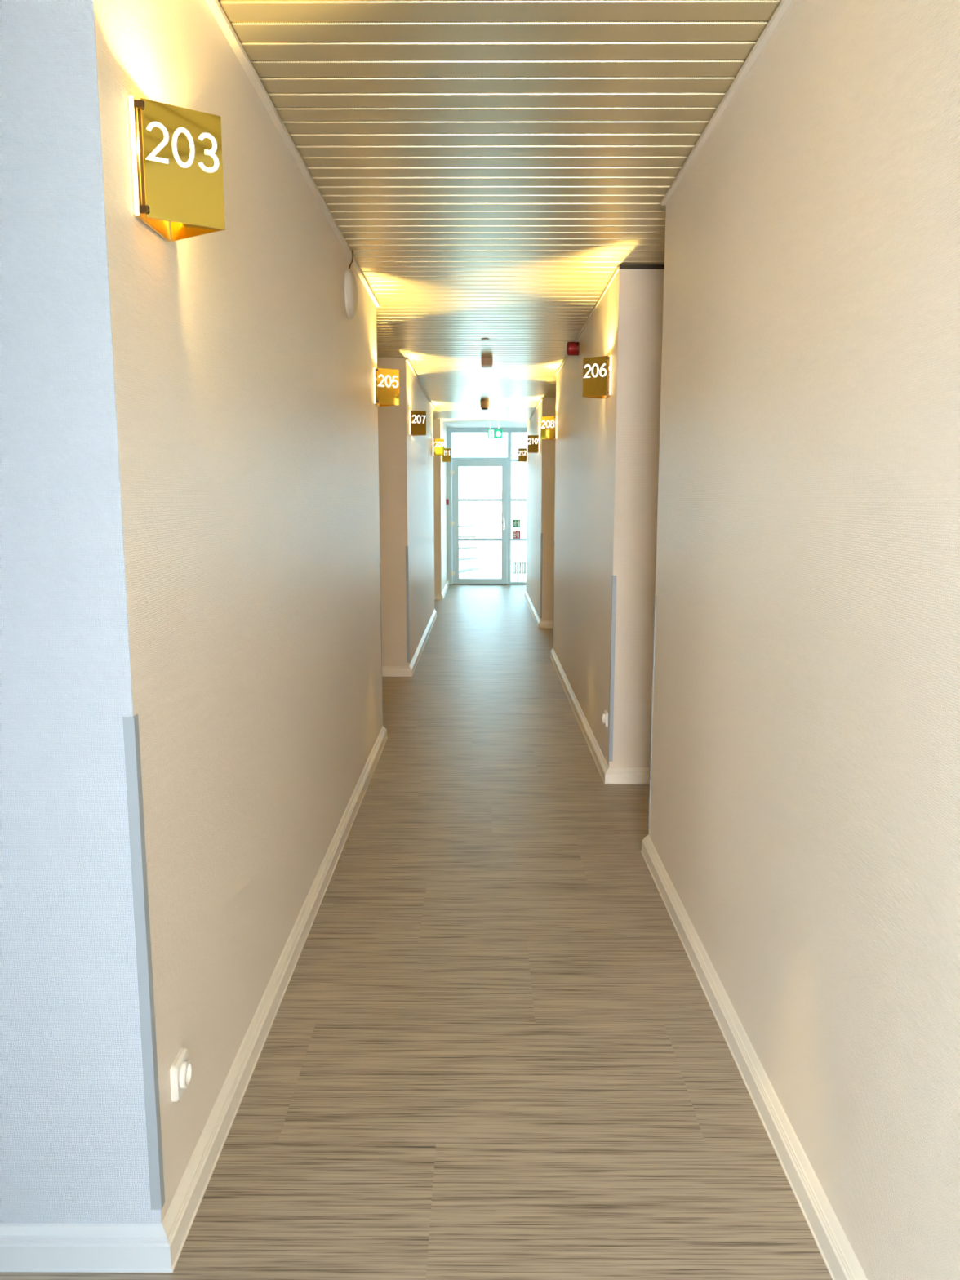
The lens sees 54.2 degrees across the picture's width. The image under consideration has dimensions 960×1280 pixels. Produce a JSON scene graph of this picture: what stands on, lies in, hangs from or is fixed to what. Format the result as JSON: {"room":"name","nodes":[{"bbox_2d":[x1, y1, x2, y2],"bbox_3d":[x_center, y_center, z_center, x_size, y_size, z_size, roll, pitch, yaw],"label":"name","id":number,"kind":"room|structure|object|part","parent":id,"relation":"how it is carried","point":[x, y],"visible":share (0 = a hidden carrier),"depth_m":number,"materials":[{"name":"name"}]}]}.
{"room":"hotel corridor","nodes":[
{"label":"hotel corridor","id":0,"kind":"room"},
{"bbox_2d":[0,0,161,1223],"bbox_3d":[-1.409,-0.158,1.649,1.570,2.800,0.002,0,9,0],"label":"wall","id":1,"kind":"structure","parent":0,"point":[73,1148],"depth_m":1.68,"materials":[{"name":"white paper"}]},
{"bbox_2d":[93,0,447,1222],"bbox_3d":[-1.083,-1.270,9.066,0.970,2.800,15.000,0,9,0],"label":"wall","id":2,"kind":"structure","parent":0,"point":[266,490],"depth_m":2.43,"materials":[{"name":"white paint"}]},
{"bbox_2d":[122,714,164,1209],"bbox_3d":[-0.632,0.624,1.770,0.020,0.985,0.020,0,9,0],"label":"guard","id":3,"kind":"object","parent":2,"relation":"attached to","point":[131,724],"visible":1,"depth_m":1.76,"materials":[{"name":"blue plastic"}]},
{"bbox_2d":[128,95,225,241],"bbox_3d":[-0.551,-0.874,1.758,0.137,0.200,0.178,0,9,0],"label":"lamp","id":4,"kind":"object","parent":2,"relation":"attached to","point":[176,152],"visible":1,"depth_m":1.72,"materials":[{"name":"gold metal"}]},
{"bbox_3d":[-0.616,-0.875,1.760,0.007,0.200,0.174,0,9,0],"label":"plate","id":5,"kind":"part","parent":4,"relation":"part of","materials":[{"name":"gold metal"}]},
{"bbox_3d":[-0.546,-0.881,1.801,0.148,0.200,0.003,5,10,32],"label":"plate","id":6,"kind":"part","parent":4,"relation":"part of","materials":[{"name":"gold metal"}]},
{"bbox_2d":[169,1047,191,1102],"bbox_3d":[-0.612,0.893,1.931,0.024,0.080,0.080,0,9,0],"label":"wall socket","id":7,"kind":"object","parent":2,"relation":"attached to","point":[180,1070],"visible":1,"depth_m":1.91,"materials":[{"name":"white plastic"}]},
{"bbox_2d":[0,580,448,1272],"bbox_3d":[-1.370,0.086,9.180,1.596,0.083,14.878,0,9,0],"label":"baseboard","id":8,"kind":"structure","parent":2,"relation":"attached to","point":[24,1247],"depth_m":1.97,"materials":[{"name":"white paint"}]},
{"bbox_2d":[204,0,379,306],"bbox_3d":[-0.606,-1.659,3.497,0.022,0.015,4.085,0,9,0],"label":"trim","id":9,"kind":"structure","parent":2,"relation":"attached to","point":[215,6],"depth_m":2.79,"materials":[{"name":"beige wood"}]},
{"bbox_2d":[344,250,357,319],"bbox_3d":[-0.592,-1.646,4.346,0.043,0.302,0.220,0,9,0],"label":"wall fixture","id":10,"kind":"object","parent":2,"relation":"attached to","point":[350,284],"visible":1,"depth_m":4.29,"materials":[{"name":"beige plastic"}]},
{"bbox_2d":[379,563,382,721],"bbox_3d":[-0.618,0.019,5.801,0.020,0.985,0.020,0,9,0],"label":"guard","id":11,"kind":"object","parent":2,"relation":"attached to","point":[380,563],"visible":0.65,"depth_m":5.80,"materials":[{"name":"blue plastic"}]},
{"bbox_2d":[373,367,399,406],"bbox_3d":[-0.538,-1.467,5.455,0.137,0.200,0.178,0,9,0],"label":"lamp","id":12,"kind":"object","parent":2,"relation":"attached to","point":[386,381],"visible":1,"depth_m":5.41,"materials":[{"name":"gold metal"}]},
{"bbox_3d":[-0.533,-1.474,5.499,0.148,0.200,0.003,5,10,32],"label":"plate","id":13,"kind":"part","parent":12,"relation":"part of","materials":[{"name":"gold metal"}]},
{"bbox_2d":[405,546,409,662],"bbox_3d":[-0.610,-0.297,7.913,0.020,0.985,0.020,0,9,0],"label":"guard","id":14,"kind":"object","parent":2,"relation":"attached to","point":[406,547],"visible":1,"depth_m":7.90,"materials":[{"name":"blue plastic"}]},
{"bbox_2d":[408,410,426,435],"bbox_3d":[-0.529,-1.853,8.027,0.137,0.200,0.178,0,9,0],"label":"lamp","id":15,"kind":"object","parent":2,"relation":"attached to","point":[417,419],"visible":1,"depth_m":7.98,"materials":[{"name":"gold metal"}]},
{"bbox_2d":[405,358,434,408],"bbox_3d":[-0.585,-2.587,9.681,0.020,0.015,4.190,0,9,0],"label":"trim","id":16,"kind":"structure","parent":2,"relation":"attached to","point":[406,359],"depth_m":8.94,"materials":[{"name":"beige wood"}]},
{"bbox_2d":[432,438,444,455],"bbox_3d":[-0.516,-2.406,11.716,0.137,0.200,0.178,0,9,0],"label":"lamp","id":17,"kind":"object","parent":2,"relation":"attached to","point":[437,444],"visible":1,"depth_m":11.67,"materials":[{"name":"gold metal"}]},
{"bbox_2d":[441,448,450,462],"bbox_3d":[-0.507,-2.779,14.107,0.137,0.200,0.178,0,9,0],"label":"lamp","id":18,"kind":"object","parent":2,"relation":"attached to","point":[446,457],"visible":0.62,"depth_m":14.07,"materials":[{"name":"gold metal"}]},
{"bbox_2d":[0,584,832,1279],"bbox_3d":[-0.275,0.470,7.301,4.000,0.120,18.900,0,9,0],"label":"floor","id":19,"kind":"structure","parent":0,"point":[495,1048],"depth_m":2.53,"materials":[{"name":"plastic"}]},
{"bbox_2d":[442,418,527,427],"bbox_3d":[0.053,-3.498,14.820,3.200,0.100,2.950,0,9,0],"label":"ceiling","id":20,"kind":"structure","parent":0,"point":[449,423],"depth_m":15.14,"materials":[{"name":"white paint"}]},
{"bbox_2d":[487,422,502,438],"bbox_3d":[0.235,-3.324,14.870,0.234,0.257,0.027,0,9,0],"label":"exit sign","id":21,"kind":"object","parent":20,"relation":"hanging from","point":[491,433],"visible":1,"depth_m":14.86,"materials":[{"name":"teal plastic"}]},
{"bbox_3d":[0.235,-3.269,14.879,0.234,0.146,0.024,0,9,0],"label":"panel","id":22,"kind":"part","parent":21,"relation":"part of","materials":[{"name":"teal plastic"}]},
{"bbox_2d":[217,0,781,418],"bbox_3d":[-1.180,-2.055,5.510,5.600,0.160,15.900,0,9,0],"label":"ceiling","id":23,"kind":"structure","parent":0,"point":[487,168],"depth_m":3.03,"materials":[{"name":"metal"}]},
{"bbox_2d":[480,400,488,409],"bbox_3d":[0.054,-2.739,10.965,0.106,0.102,0.106,0,9,0],"label":"smoke detector","id":24,"kind":"object","parent":23,"relation":"attached to","point":[484,405],"visible":1,"depth_m":10.93,"materials":[{"name":"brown plastic"}]},
{"bbox_2d":[480,357,493,367],"bbox_3d":[0.056,-2.260,7.649,0.094,0.068,0.094,0,9,0],"label":"sensor","id":25,"kind":"object","parent":23,"relation":"attached to","point":[485,362],"visible":1,"depth_m":7.61,"materials":[{"name":"brown plastic"}]},
{"bbox_2d":[525,0,959,1279],"bbox_3d":[1.208,-0.984,7.154,1.034,2.800,18.850,0,9,0],"label":"wall","id":26,"kind":"structure","parent":0,"point":[771,457],"depth_m":2.01,"materials":[{"name":"white paint"}]},
{"bbox_2d":[446,427,527,584],"bbox_3d":[0.343,-2.319,16.386,1.830,2.704,0.070,0,9,0],"label":"door frame","id":27,"kind":"structure","parent":26,"relation":"in","point":[449,430],"depth_m":16.30,"materials":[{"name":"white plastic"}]},
{"bbox_2d":[449,460,507,584],"bbox_3d":[-0.020,-2.037,16.387,0.994,2.146,0.145,0,9,0],"label":"door","id":28,"kind":"structure","parent":27,"relation":"attached to","point":[454,472],"depth_m":16.38,"materials":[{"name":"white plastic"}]},
{"bbox_3d":[0.368,-2.014,16.352,0.132,0.190,0.071,0,9,0],"label":"handle","id":29,"kind":"part","parent":28,"relation":"part of","materials":[{"name":"silver metal"}]},
{"bbox_2d":[512,529,520,538],"bbox_3d":[0.641,-1.851,16.447,0.134,0.146,0.003,0,9,0],"label":"safety sign","id":30,"kind":"object","parent":27,"relation":"attached to","point":[516,533],"visible":1,"depth_m":16.45,"materials":[{"name":"red plastic"}]},
{"bbox_2d":[512,520,520,527],"bbox_3d":[0.640,-2.037,16.419,0.134,0.134,0.003,0,9,0],"label":"safety sign","id":31,"kind":"object","parent":27,"relation":"attached to","point":[516,523],"visible":1,"depth_m":16.42,"materials":[{"name":"green plastic"}]},
{"bbox_2d":[518,448,527,462],"bbox_3d":[0.644,-2.788,14.162,0.137,0.200,0.178,0,9,0],"label":"lamp","id":32,"kind":"object","parent":26,"relation":"attached to","point":[522,452],"visible":0.97,"depth_m":14.12,"materials":[{"name":"gold metal"}]},
{"bbox_2d":[527,435,539,453],"bbox_3d":[0.633,-2.324,11.137,0.137,0.200,0.178,0,9,0],"label":"lamp","id":33,"kind":"object","parent":26,"relation":"attached to","point":[533,441],"visible":1,"depth_m":11.10,"materials":[{"name":"gold metal"}]},
{"bbox_2d":[528,397,542,420],"bbox_3d":[0.701,-2.931,11.980,0.016,0.015,2.830,0,9,0],"label":"trim","id":34,"kind":"structure","parent":26,"relation":"attached to","point":[541,398],"depth_m":11.67,"materials":[{"name":"beige"}]},
{"bbox_2d":[540,533,542,617],"bbox_3d":[0.712,-0.743,10.886,0.020,0.985,0.020,0,9,0],"label":"guard","id":35,"kind":"object","parent":26,"relation":"attached to","point":[541,538],"visible":1,"depth_m":10.86,"materials":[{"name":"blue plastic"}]},
{"bbox_2d":[541,415,556,439],"bbox_3d":[0.624,-1.931,8.547,0.137,0.200,0.178,0,9,0],"label":"lamp","id":36,"kind":"object","parent":26,"relation":"attached to","point":[548,424],"visible":1,"depth_m":8.50,"materials":[{"name":"gold metal"}]},
{"bbox_2d":[552,552,554,644],"bbox_3d":[0.705,-0.441,8.873,0.020,0.985,0.020,0,9,0],"label":"guard","id":37,"kind":"object","parent":26,"relation":"attached to","point":[553,553],"visible":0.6,"depth_m":8.85,"materials":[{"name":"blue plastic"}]},
{"bbox_2d":[566,342,579,355],"bbox_3d":[0.647,-2.035,6.559,0.083,0.090,0.090,0,9,0],"label":"fire alarm","id":38,"kind":"object","parent":26,"relation":"attached to","point":[572,348],"visible":1,"depth_m":6.52,"materials":[{"name":"red plastic"}]},
{"bbox_2d":[555,266,618,375],"bbox_3d":[0.686,-2.124,6.596,0.008,0.015,4.020,0,9,0],"label":"trim","id":39,"kind":"structure","parent":26,"relation":"attached to","point":[617,268],"depth_m":5.56,"materials":[{"name":"beige"}]},
{"bbox_2d":[582,355,611,399],"bbox_3d":[0.611,-1.383,4.948,0.137,0.200,0.178,0,9,0],"label":"lamp","id":40,"kind":"object","parent":26,"relation":"attached to","point":[597,371],"visible":1,"depth_m":4.91,"materials":[{"name":"gold metal"}]},
{"bbox_3d":[0.607,-1.390,4.992,0.148,0.200,0.003,-5,10,-32],"label":"plate","id":41,"kind":"part","parent":40,"relation":"part of","materials":[{"name":"gold metal"}]},
{"bbox_3d":[0.676,-1.383,4.950,0.007,0.200,0.174,0,9,0],"label":"plate","id":42,"kind":"part","parent":40,"relation":"part of","materials":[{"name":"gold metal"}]},
{"bbox_2d":[602,710,608,727],"bbox_3d":[0.671,0.422,5.046,0.024,0.080,0.080,0,9,0],"label":"wall socket","id":43,"kind":"object","parent":26,"relation":"attached to","point":[605,716],"visible":1,"depth_m":5.01,"materials":[{"name":"white plastic"}]},
{"bbox_2d":[608,575,616,761],"bbox_3d":[0.691,0.154,4.902,0.020,0.985,0.020,0,9,0],"label":"guard","id":44,"kind":"object","parent":26,"relation":"attached to","point":[614,577],"visible":1,"depth_m":4.89,"materials":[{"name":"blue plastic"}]},
{"bbox_2d":[619,264,664,269],"bbox_3d":[0.950,-1.825,4.593,0.534,0.018,0.008,0,9,0],"label":"trim","id":45,"kind":"structure","parent":26,"relation":"attached to","point":[621,266],"depth_m":4.59,"materials":[{"name":"grey metal"}]},
{"bbox_2d":[648,595,656,828],"bbox_3d":[0.721,0.306,3.888,0.020,0.985,0.020,0,9,0],"label":"guard","id":46,"kind":"object","parent":26,"relation":"attached to","point":[655,595],"visible":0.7,"depth_m":3.88,"materials":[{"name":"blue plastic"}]},
{"bbox_2d":[524,591,867,1279],"bbox_3d":[0.945,0.371,7.282,0.560,0.083,18.700,0,9,0],"label":"baseboard","id":47,"kind":"structure","parent":26,"relation":"attached to","point":[840,1260],"depth_m":2.43,"materials":[{"name":"white paint"}]},
{"bbox_2d":[661,0,792,205],"bbox_3d":[0.694,-1.230,0.630,0.018,0.015,6.015,0,9,0],"label":"trim","id":48,"kind":"structure","parent":26,"relation":"attached to","point":[783,6],"depth_m":2.59,"materials":[{"name":"beige wood"}]},
{"label":"outside","id":49,"kind":"structure","parent":0,"visible":0},
{"bbox_2d":[458,559,526,582],"bbox_3d":[0.571,-1.472,20.329,9.000,0.100,7.350,0,9,0],"label":"ground","id":50,"kind":"structure","parent":49,"point":[489,568],"depth_m":20.41,"materials":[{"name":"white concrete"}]},
{"bbox_2d":[458,524,479,573],"bbox_3d":[-0.592,-2.041,18.387,0.746,1.606,2.205,3,9,21],"label":"stair","id":51,"kind":"structure","parent":50,"relation":"on","point":[466,570],"depth_m":18.73,"materials":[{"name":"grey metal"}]},
{"bbox_2d":[452,453,518,455],"bbox_3d":[0.673,-2.853,20.805,3.200,2.490,0.040,0,9,0],"label":"handrail","id":52,"kind":"object","parent":50,"relation":"on","point":[452,454],"visible":0.02,"depth_m":20.61,"materials":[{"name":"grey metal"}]},
{"bbox_2d":[511,562,526,582],"bbox_3d":[0.720,-1.199,16.856,0.282,0.390,0.024,0,9,0],"label":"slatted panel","id":53,"kind":"object","parent":50,"relation":"on","point":[514,563],"visible":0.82,"depth_m":16.83,"materials":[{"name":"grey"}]}
]}

